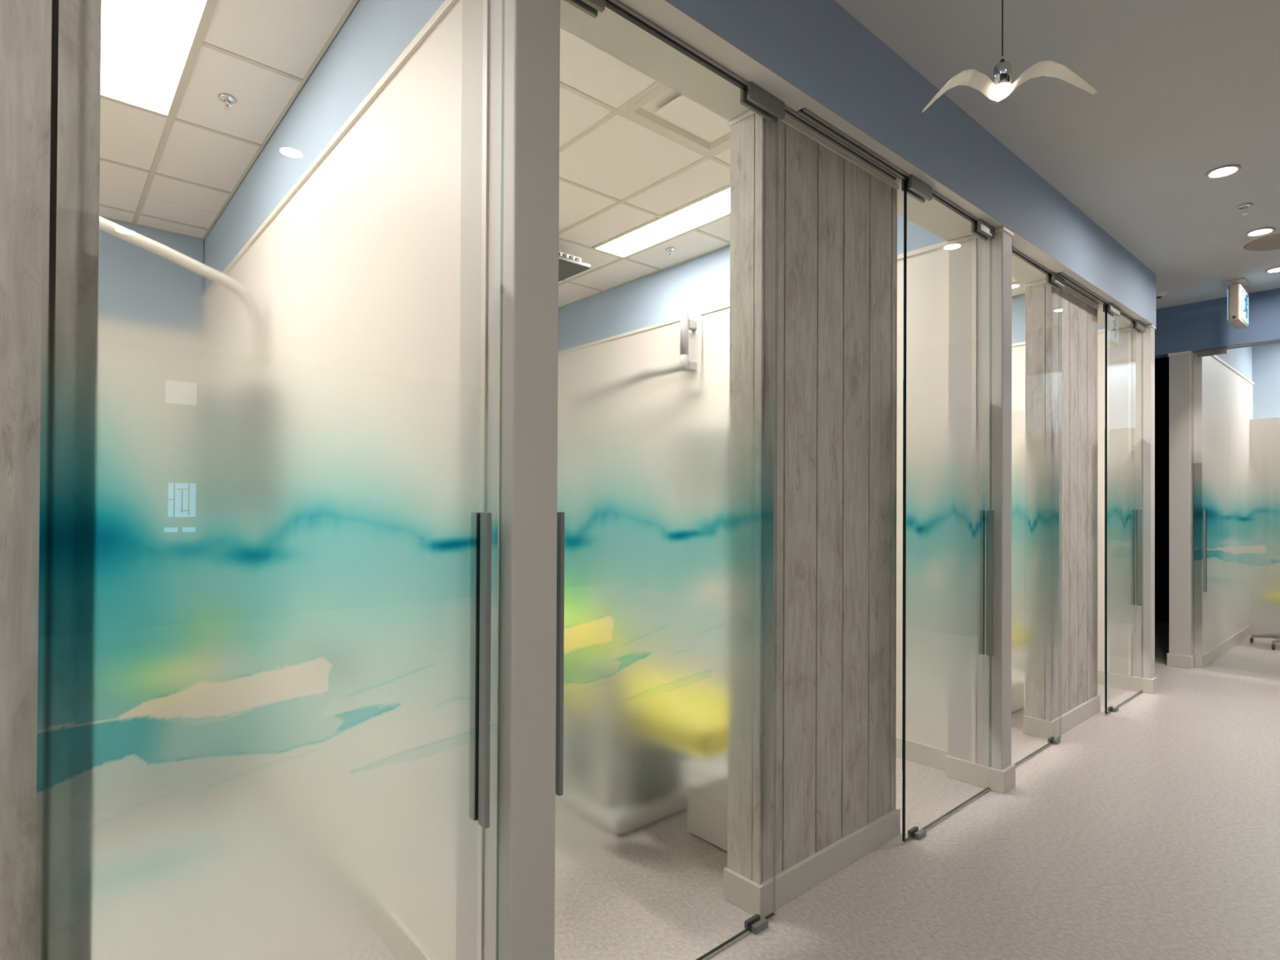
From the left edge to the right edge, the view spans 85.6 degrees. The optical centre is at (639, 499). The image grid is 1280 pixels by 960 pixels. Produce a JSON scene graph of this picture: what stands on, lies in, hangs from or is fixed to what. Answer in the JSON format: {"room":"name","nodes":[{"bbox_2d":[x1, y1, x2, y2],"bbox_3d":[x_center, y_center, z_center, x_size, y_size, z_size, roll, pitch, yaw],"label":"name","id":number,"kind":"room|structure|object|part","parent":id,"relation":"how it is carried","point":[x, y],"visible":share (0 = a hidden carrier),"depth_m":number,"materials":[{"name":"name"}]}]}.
{"room":"dental clinic corridor","nodes":[
{"label":"dental clinic corridor","id":0,"kind":"room"},
{"bbox_2d":[0,0,101,959],"bbox_3d":[-1.230,0.011,0.873,0.856,2.578,0.148,1,-1,-41],"label":"wall","id":1,"kind":"structure","parent":0,"point":[58,109],"depth_m":1.04,"materials":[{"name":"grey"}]},
{"bbox_2d":[220,0,462,272],"bbox_3d":[-1.580,-0.189,3.078,0.096,3.005,3.647,1,-1,-41],"label":"wall partition","id":2,"kind":"structure","parent":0,"point":[366,155],"depth_m":2.18,"materials":[{"name":"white paint"}]},
{"bbox_3d":[-1.575,-1.279,3.087,0.096,0.025,3.645,1,-1,-41],"label":"trim rail","id":3,"kind":"part","parent":2,"relation":"part of","materials":[{"name":"beige"}]},
{"bbox_2d":[460,0,559,959],"bbox_3d":[-0.309,0.021,1.600,0.128,2.578,0.262,1,-1,-41],"label":"wall pillar","id":4,"kind":"structure","parent":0,"point":[510,97],"depth_m":1.51,"materials":[{"name":"paint"}]},
{"bbox_2d":[99,0,1279,309],"bbox_3d":[1.310,-1.678,1.416,10.207,0.100,12.800,1,-1,-41],"label":"ceiling","id":5,"kind":"structure","parent":0,"point":[1187,90],"depth_m":3.01,"materials":[{"name":"paint"}]},
{"bbox_2d":[100,0,213,119],"bbox_3d":[-1.833,-1.682,2.342,0.578,0.016,1.340,1,-1,-41],"label":"recessed light","id":6,"kind":"object","parent":5,"relation":"in","point":[148,47],"visible":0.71,"depth_m":2.58,"materials":[{"name":"beige plastic"}]},
{"bbox_2d":[217,93,236,111],"bbox_3d":[-1.721,-1.649,2.883,0.067,0.045,0.067,1,-1,-41],"label":"sprinkler","id":7,"kind":"object","parent":5,"relation":"attached to","point":[227,99],"visible":1,"depth_m":2.88,"materials":[{"name":"silver metal"}]},
{"bbox_2d":[558,251,591,281],"bbox_3d":[-0.681,-1.582,4.471,0.595,0.150,0.420,1,-1,-41],"label":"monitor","id":8,"kind":"object","parent":5,"relation":"attached to","point":[569,265],"visible":0.31,"depth_m":4.48,"materials":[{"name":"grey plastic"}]},
{"bbox_2d":[591,183,730,258],"bbox_3d":[0.225,-1.659,4.141,0.277,0.016,1.340,1,-1,-41],"label":"recessed light","id":9,"kind":"object","parent":5,"relation":"in","point":[714,206],"visible":0.59,"depth_m":4.17,"materials":[{"name":"beige plastic"}]},
{"bbox_2d":[665,247,675,257],"bbox_3d":[0.201,-1.628,4.564,0.067,0.045,0.067,1,-1,-41],"label":"sprinkler","id":10,"kind":"object","parent":5,"relation":"attached to","point":[669,250],"visible":1,"depth_m":4.55,"materials":[{"name":"silver metal"}]},
{"bbox_2d":[621,84,730,155],"bbox_3d":[0.339,-1.682,2.906,0.554,0.062,0.647,1,-1,-41],"label":"ceiling vent","id":11,"kind":"object","parent":5,"relation":"in","point":[682,111],"visible":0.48,"depth_m":3.03,"materials":[{"name":"beige"}]},
{"bbox_3d":[0.339,-1.655,2.905,0.348,0.008,0.441,1,-1,-41],"label":"plate","id":12,"kind":"part","parent":11,"relation":"part of","materials":[{"name":"metal"}]},
{"bbox_2d":[922,0,1097,112],"bbox_3d":[0.864,-1.276,1.645,0.372,0.706,0.103,0,0,11],"label":"pendant lamp","id":13,"kind":"object","parent":5,"relation":"hanging from","point":[1002,86],"visible":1,"depth_m":1.64,"materials":[{"name":"white plastic"}]},
{"bbox_2d":[993,61,1011,86],"bbox_3d":[0.862,-1.006,1.644,0.038,0.050,0.038,1,-1,-41],"label":"socket","id":14,"kind":"object","parent":13,"relation":"attached to","point":[1002,70],"depth_m":1.63,"materials":[{"name":"silver metal"}]},
{"bbox_3d":[0.863,-1.332,1.646,0.003,0.555,0.003,1,-1,-41],"label":"cord","id":15,"kind":"part","parent":13,"relation":"part of","materials":[{"name":"black plastic"}]},
{"bbox_3d":[0.861,-0.970,1.643,0.026,0.021,0.026,1,-1,-41],"label":"bulb","id":16,"kind":"part","parent":13,"relation":"part of","materials":[{"name":"white glass"}]},
{"bbox_3d":[0.863,-0.971,1.643,0.372,0.096,0.080,0,0,12],"label":"lamp shade","id":17,"kind":"part","parent":13,"relation":"part of","materials":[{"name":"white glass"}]},
{"bbox_2d":[1155,291,1167,298],"bbox_3d":[3.996,-1.567,5.325,0.110,0.040,0.110,1,-1,-41],"label":"smoke detector","id":18,"kind":"object","parent":5,"relation":"attached to","point":[1159,295],"visible":0.8,"depth_m":5.29,"materials":[{"name":"white plastic"}]},
{"bbox_2d":[1205,164,1240,178],"bbox_3d":[2.852,-1.603,3.382,0.132,0.010,0.132,1,-1,-41],"label":"recessed light","id":19,"kind":"object","parent":5,"relation":"in","point":[1225,171],"visible":1,"depth_m":3.38,"materials":[{"name":"white plastic"}]},
{"bbox_2d":[1224,277,1249,328],"bbox_3d":[4.364,-1.430,5.051,0.324,0.315,0.118,1,-1,-41],"label":"exit sign","id":20,"kind":"object","parent":5,"relation":"hanging from","point":[1237,296],"visible":1,"depth_m":4.96,"materials":[{"name":"white plastic"}]},
{"bbox_3d":[4.365,-1.581,5.055,0.200,0.012,0.115,1,-1,-41],"label":"mount plate","id":21,"kind":"part","parent":20,"relation":"part of","materials":[{"name":"white plastic"}]},
{"bbox_2d":[1237,203,1253,214],"bbox_3d":[3.298,-1.578,3.767,0.067,0.045,0.067,1,-1,-41],"label":"sprinkler","id":22,"kind":"object","parent":5,"relation":"attached to","point":[1244,206],"visible":1,"depth_m":3.76,"materials":[{"name":"silver metal"}]},
{"bbox_2d":[1240,231,1279,251],"bbox_3d":[3.934,-1.589,4.242,0.380,0.012,0.380,1,-1,-41],"label":"ceiling speaker","id":23,"kind":"object","parent":5,"relation":"attached to","point":[1269,242],"visible":1,"depth_m":4.28,"materials":[{"name":"white plastic"}]},
{"bbox_2d":[1245,227,1275,236],"bbox_3d":[3.697,-1.593,4.122,0.132,0.010,0.132,1,-1,-41],"label":"recessed light","id":24,"kind":"object","parent":5,"relation":"in","point":[1260,232],"visible":1,"depth_m":4.13,"materials":[{"name":"white plastic"}]},
{"bbox_2d":[1265,266,1279,273],"bbox_3d":[4.401,-1.585,4.771,0.132,0.010,0.132,1,-1,-41],"label":"recessed light","id":25,"kind":"object","parent":5,"relation":"in","point":[1277,269],"visible":1,"depth_m":4.79,"materials":[{"name":"white plastic"}]},
{"bbox_2d":[568,213,948,750],"bbox_3d":[0.349,-0.167,4.765,0.067,3.005,3.647,1,-1,-41],"label":"wall partition","id":26,"kind":"structure","parent":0,"point":[699,286],"depth_m":3.59,"materials":[{"name":"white paint"}]},
{"bbox_2d":[680,311,702,335],"bbox_3d":[-0.157,-0.598,5.021,1.352,1.305,0.269,0,-1,43],"label":"wall bracket","id":27,"kind":"object","parent":26,"relation":"attached to","point":[692,325],"visible":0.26,"depth_m":4.63,"materials":[{"name":"white plastic"}]},
{"bbox_3d":[0.351,-0.975,4.707,0.020,0.520,0.180,1,-1,-41],"label":"wall plate","id":28,"kind":"part","parent":27,"relation":"part of","materials":[{"name":"white plastic"}]},
{"bbox_3d":[0.354,-1.257,4.774,0.067,0.025,3.645,1,-1,-41],"label":"trim rail","id":29,"kind":"part","parent":26,"relation":"part of","materials":[{"name":"beige"}]},
{"bbox_2d":[896,736,1015,793],"bbox_3d":[0.406,1.285,4.636,0.133,0.100,3.911,1,-1,-41],"label":"baseboard","id":30,"kind":"structure","parent":26,"relation":"attached to","point":[1002,781],"depth_m":3.23,"materials":[{"name":"grey plastic"}]},
{"bbox_2d":[727,110,898,884],"bbox_3d":[0.656,0.032,2.523,0.854,2.578,0.148,1,-1,-41],"label":"wall","id":31,"kind":"structure","parent":0,"point":[813,228],"depth_m":2.42,"materials":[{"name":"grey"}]},
{"bbox_2d":[723,807,900,919],"bbox_3d":[0.653,1.271,2.510,0.870,0.100,0.154,1,-1,-41],"label":"baseboard","id":32,"kind":"structure","parent":31,"relation":"attached to","point":[763,899],"depth_m":2.33,"materials":[{"name":"grey plastic"}]},
{"bbox_3d":[0.662,-1.247,2.532,0.854,0.017,0.148,1,-1,-41],"label":"cap trim","id":33,"kind":"part","parent":31,"relation":"part of","materials":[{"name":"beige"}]},
{"bbox_2d":[560,0,1155,330],"bbox_3d":[0.122,-1.517,1.978,9.162,0.508,0.259,1,-1,-41],"label":"wall","id":34,"kind":"structure","parent":0,"point":[815,55],"depth_m":2.44,"materials":[{"name":"blue paint"}]},
{"bbox_2d":[33,0,499,959],"bbox_3d":[-0.589,0.012,1.256,0.758,2.568,0.072,1,-1,-41],"label":"door","id":35,"kind":"structure","parent":34,"relation":"in","point":[268,590],"depth_m":1.20,"materials":[{"name":"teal glass"}]},
{"bbox_3d":[-0.590,0.021,1.257,0.758,2.550,0.012,1,-1,-41],"label":"glass pane","id":36,"kind":"part","parent":35,"relation":"part of","materials":[{"name":"grey"}]},
{"bbox_3d":[-0.341,0.357,1.472,0.012,0.659,0.072,1,-1,-41],"label":"handle","id":37,"kind":"part","parent":35,"relation":"part of","materials":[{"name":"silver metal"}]},
{"bbox_2d":[554,0,785,959],"bbox_3d":[0.102,0.020,1.904,0.902,2.568,0.072,1,-1,-41],"label":"door","id":38,"kind":"structure","parent":34,"relation":"in","point":[665,510],"depth_m":1.87,"materials":[{"name":"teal glass"}]},
{"bbox_3d":[-0.205,0.359,1.635,0.012,0.659,0.072,1,-1,-41],"label":"handle","id":39,"kind":"part","parent":38,"relation":"part of","materials":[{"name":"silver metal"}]},
{"bbox_2d":[604,0,900,181],"bbox_3d":[0.385,-1.258,2.158,1.640,0.007,0.029,1,-1,-41],"label":"trim","id":40,"kind":"structure","parent":34,"relation":"attached to","point":[790,113],"depth_m":2.05,"materials":[{"name":"grey metal"}]},
{"bbox_2d":[797,107,978,222],"bbox_3d":[1.070,-1.250,2.713,1.462,0.007,0.029,1,-1,-41],"label":"trim","id":41,"kind":"structure","parent":34,"relation":"attached to","point":[806,113],"depth_m":2.48,"materials":[{"name":"grey metal"}]},
{"bbox_2d":[901,174,995,841],"bbox_3d":[1.318,0.033,2.924,0.790,2.568,0.072,1,-1,-41],"label":"door","id":42,"kind":"structure","parent":34,"relation":"in","point":[948,525],"depth_m":2.89,"materials":[{"name":"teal glass"}]},
{"bbox_3d":[1.576,0.379,3.148,0.012,0.659,0.072,1,-1,-41],"label":"handle","id":43,"kind":"part","parent":42,"relation":"part of","materials":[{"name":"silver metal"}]},
{"bbox_2d":[1011,245,1064,764],"bbox_3d":[2.021,0.042,3.583,0.909,2.568,0.072,1,-1,-41],"label":"door","id":44,"kind":"structure","parent":34,"relation":"in","point":[1035,438],"depth_m":3.64,"materials":[{"name":"clear glass"}]},
{"bbox_2d":[1013,247,1102,305],"bbox_3d":[2.288,-1.236,3.822,1.604,0.007,0.029,1,-1,-41],"label":"trim","id":45,"kind":"structure","parent":34,"relation":"attached to","point":[1019,253],"depth_m":3.78,"materials":[{"name":"grey metal"}]},
{"bbox_2d":[1056,271,1136,322],"bbox_3d":[2.913,-1.229,4.325,1.660,0.007,0.029,1,-1,-41],"label":"trim","id":46,"kind":"structure","parent":34,"relation":"attached to","point":[1066,277],"depth_m":4.09,"materials":[{"name":"grey metal"}]},
{"bbox_2d":[1102,302,1145,713],"bbox_3d":[3.223,0.055,4.590,0.825,2.568,0.072,1,-1,-41],"label":"door","id":47,"kind":"structure","parent":34,"relation":"in","point":[1123,513],"depth_m":4.56,"materials":[{"name":"clear glass"}]},
{"bbox_3d":[3.411,0.399,4.753,0.012,0.659,0.072,1,-1,-41],"label":"handle","id":48,"kind":"part","parent":47,"relation":"part of","materials":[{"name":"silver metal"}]},
{"bbox_2d":[554,621,1279,959],"bbox_3d":[2.872,1.384,2.774,14.400,0.100,12.800,1,-1,-41],"label":"floor","id":49,"kind":"structure","parent":0,"point":[1151,829],"depth_m":2.49,"materials":[{"name":"plastic"}]},
{"bbox_2d":[744,913,768,934],"bbox_3d":[0.358,1.306,2.126,0.060,0.022,0.046,1,-1,-41],"label":"floor guide","id":50,"kind":"object","parent":49,"relation":"on","point":[757,925],"visible":1,"depth_m":2.12,"materials":[{"name":"metal"}]},
{"bbox_2d":[907,826,926,839],"bbox_3d":[1.091,1.314,2.723,0.060,0.022,0.046,1,-1,-41],"label":"floor guide","id":51,"kind":"object","parent":49,"relation":"on","point":[918,834],"visible":1,"depth_m":2.71,"materials":[{"name":"metal"}]},
{"bbox_2d":[1011,705,1024,713],"bbox_3d":[2.272,1.257,4.488,0.250,0.172,0.330,1,-1,-41],"label":"baseboard","id":52,"kind":"structure","parent":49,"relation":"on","point":[1022,707],"depth_m":4.38,"materials":[{"name":"white plastic"}]},
{"bbox_2d":[1047,736,1060,744],"bbox_3d":[2.281,1.327,3.808,0.060,0.022,0.046,1,-1,-41],"label":"floor guide","id":53,"kind":"object","parent":49,"relation":"on","point":[1056,740],"visible":1,"depth_m":3.80,"materials":[{"name":"metal"}]},
{"bbox_2d":[1107,706,1118,712],"bbox_3d":[3.014,1.335,4.405,0.060,0.022,0.046,1,-1,-41],"label":"floor guide","id":54,"kind":"object","parent":49,"relation":"on","point":[1115,709],"visible":1,"depth_m":4.39,"materials":[{"name":"metal"}]},
{"bbox_2d":[1249,640,1275,649],"bbox_3d":[6.028,1.023,6.445,0.582,0.704,0.515,1,-1,-41],"label":"stool","id":55,"kind":"object","parent":49,"relation":"on","point":[1273,646],"visible":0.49,"depth_m":6.31,"materials":[{"name":"plastic"}]},
{"bbox_2d":[946,226,1013,770],"bbox_3d":[1.608,0.042,3.277,0.123,2.578,0.262,1,-1,-41],"label":"wall pillar","id":56,"kind":"structure","parent":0,"point":[980,289],"depth_m":3.19,"materials":[{"name":"paint"}]},
{"bbox_3d":[1.615,-1.236,3.286,0.123,0.018,0.262,1,-1,-41],"label":"cap trim","id":57,"kind":"part","parent":56,"relation":"part of","materials":[{"name":"beige"}]},
{"bbox_2d":[1011,294,1109,671],"bbox_3d":[2.253,-0.146,6.430,0.079,3.005,3.647,1,-1,-41],"label":"wall partition","id":58,"kind":"structure","parent":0,"point":[1018,326],"depth_m":5.10,"materials":[{"name":"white paint"}]},
{"bbox_3d":[2.258,-1.236,6.439,0.079,0.025,3.645,1,-1,-41],"label":"trim rail","id":59,"kind":"part","parent":58,"relation":"part of","materials":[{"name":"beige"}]},
{"bbox_2d":[1097,669,1157,693],"bbox_3d":[2.320,1.306,6.310,0.123,0.100,3.911,1,-1,-41],"label":"baseboard","id":60,"kind":"structure","parent":58,"relation":"attached to","point":[1113,680],"depth_m":4.90,"materials":[{"name":"grey plastic"}]},
{"bbox_2d":[1023,280,1098,721],"bbox_3d":[2.564,0.054,4.192,0.828,2.578,0.148,1,-1,-41],"label":"wall","id":61,"kind":"structure","parent":0,"point":[1061,325],"depth_m":4.10,"materials":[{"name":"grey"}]},
{"bbox_3d":[2.571,-1.226,4.201,0.828,0.017,0.148,1,-1,-41],"label":"cap trim","id":62,"kind":"part","parent":61,"relation":"part of","materials":[{"name":"beige wood"}]},
{"bbox_2d":[1022,694,1100,738],"bbox_3d":[2.561,1.292,4.179,0.844,0.100,0.154,1,-1,-41],"label":"baseboard","id":63,"kind":"structure","parent":61,"relation":"attached to","point":[1035,726],"depth_m":3.95,"materials":[{"name":"grey plastic"}]},
{"bbox_2d":[1108,324,1155,679],"bbox_3d":[3.522,0.064,4.952,0.113,2.578,0.262,1,-1,-41],"label":"wall pillar","id":64,"kind":"structure","parent":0,"point":[1131,353],"depth_m":4.87,"materials":[{"name":"paint"}]},
{"bbox_3d":[3.529,-1.214,4.960,0.113,0.018,0.262,1,-1,-41],"label":"cap trim","id":65,"kind":"part","parent":64,"relation":"part of","materials":[{"name":"beige"}]},
{"bbox_2d":[1155,356,1168,622],"bbox_3d":[4.527,-0.123,7.614,2.563,3.000,2.900,1,-1,-41],"label":"wall","id":66,"kind":"structure","parent":0,"point":[1162,365],"depth_m":7.83,"materials":[{"name":"black"}]},
{"bbox_2d":[1168,350,1194,656],"bbox_3d":[4.436,0.081,5.665,0.136,2.562,0.152,1,-1,-41],"label":"wall pillar","id":67,"kind":"structure","parent":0,"point":[1180,363],"depth_m":5.62,"materials":[{"name":"paint"}]},
{"bbox_3d":[4.442,-1.188,5.674,0.136,0.022,0.152,1,-1,-41],"label":"cap trim","id":68,"kind":"part","parent":67,"relation":"part of","materials":[{"name":"beige"}]},
{"bbox_2d":[1155,288,1279,358],"bbox_3d":[6.066,-1.425,3.848,0.160,0.443,10.200,1,-1,-41],"label":"wall","id":69,"kind":"structure","parent":0,"point":[1202,325],"depth_m":5.47,"materials":[{"name":"blue paint"}]},
{"bbox_2d":[1191,339,1279,351],"bbox_3d":[5.012,-1.201,4.997,0.050,0.002,1.618,1,-1,-41],"label":"trim","id":70,"kind":"structure","parent":69,"relation":"attached to","point":[1276,340],"depth_m":5.34,"materials":[{"name":"grey metal"}]},
{"bbox_2d":[1193,340,1279,679],"bbox_3d":[4.825,0.075,5.191,0.072,2.552,1.062,1,-1,-41],"label":"door","id":71,"kind":"structure","parent":69,"relation":"in","point":[1237,487],"depth_m":5.39,"materials":[{"name":"clear glass"}]},
{"bbox_3d":[4.522,0.410,5.533,0.072,0.659,0.012,1,-1,-41],"label":"handle","id":72,"kind":"part","parent":71,"relation":"part of","materials":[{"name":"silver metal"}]},
{"bbox_2d":[1193,346,1254,667],"bbox_3d":[5.463,-0.144,6.438,2.443,3.035,0.082,1,-1,-41],"label":"wall partition","id":73,"kind":"structure","parent":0,"point":[1223,384],"depth_m":6.10,"materials":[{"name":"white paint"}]},
{"bbox_2d":[1166,652,1195,669],"bbox_3d":[4.428,1.312,5.655,0.144,0.100,0.164,1,-1,-41],"label":"baseboard","id":74,"kind":"structure","parent":73,"relation":"attached to","point":[1172,660],"depth_m":5.61,"materials":[{"name":"grey plastic"}]},
{"bbox_2d":[1202,637,1244,667],"bbox_3d":[5.482,1.323,6.404,2.433,0.100,0.012,1,-1,-41],"label":"baseboard","id":75,"kind":"structure","parent":73,"relation":"attached to","point":[1210,656],"depth_m":5.99,"materials":[{"name":"grey plastic"}]},
{"bbox_3d":[5.491,-1.219,6.419,2.443,0.025,0.012,1,-1,-41],"label":"trim rail","id":76,"kind":"part","parent":73,"relation":"part of","materials":[{"name":"beige"}]},
{"bbox_2d":[1248,342,1279,444],"bbox_3d":[7.250,-0.137,6.143,0.300,3.035,2.900,1,-1,-41],"label":"wall","id":77,"kind":"structure","parent":0,"point":[1264,427],"depth_m":7.12,"materials":[{"name":"blue paint"}]}
]}

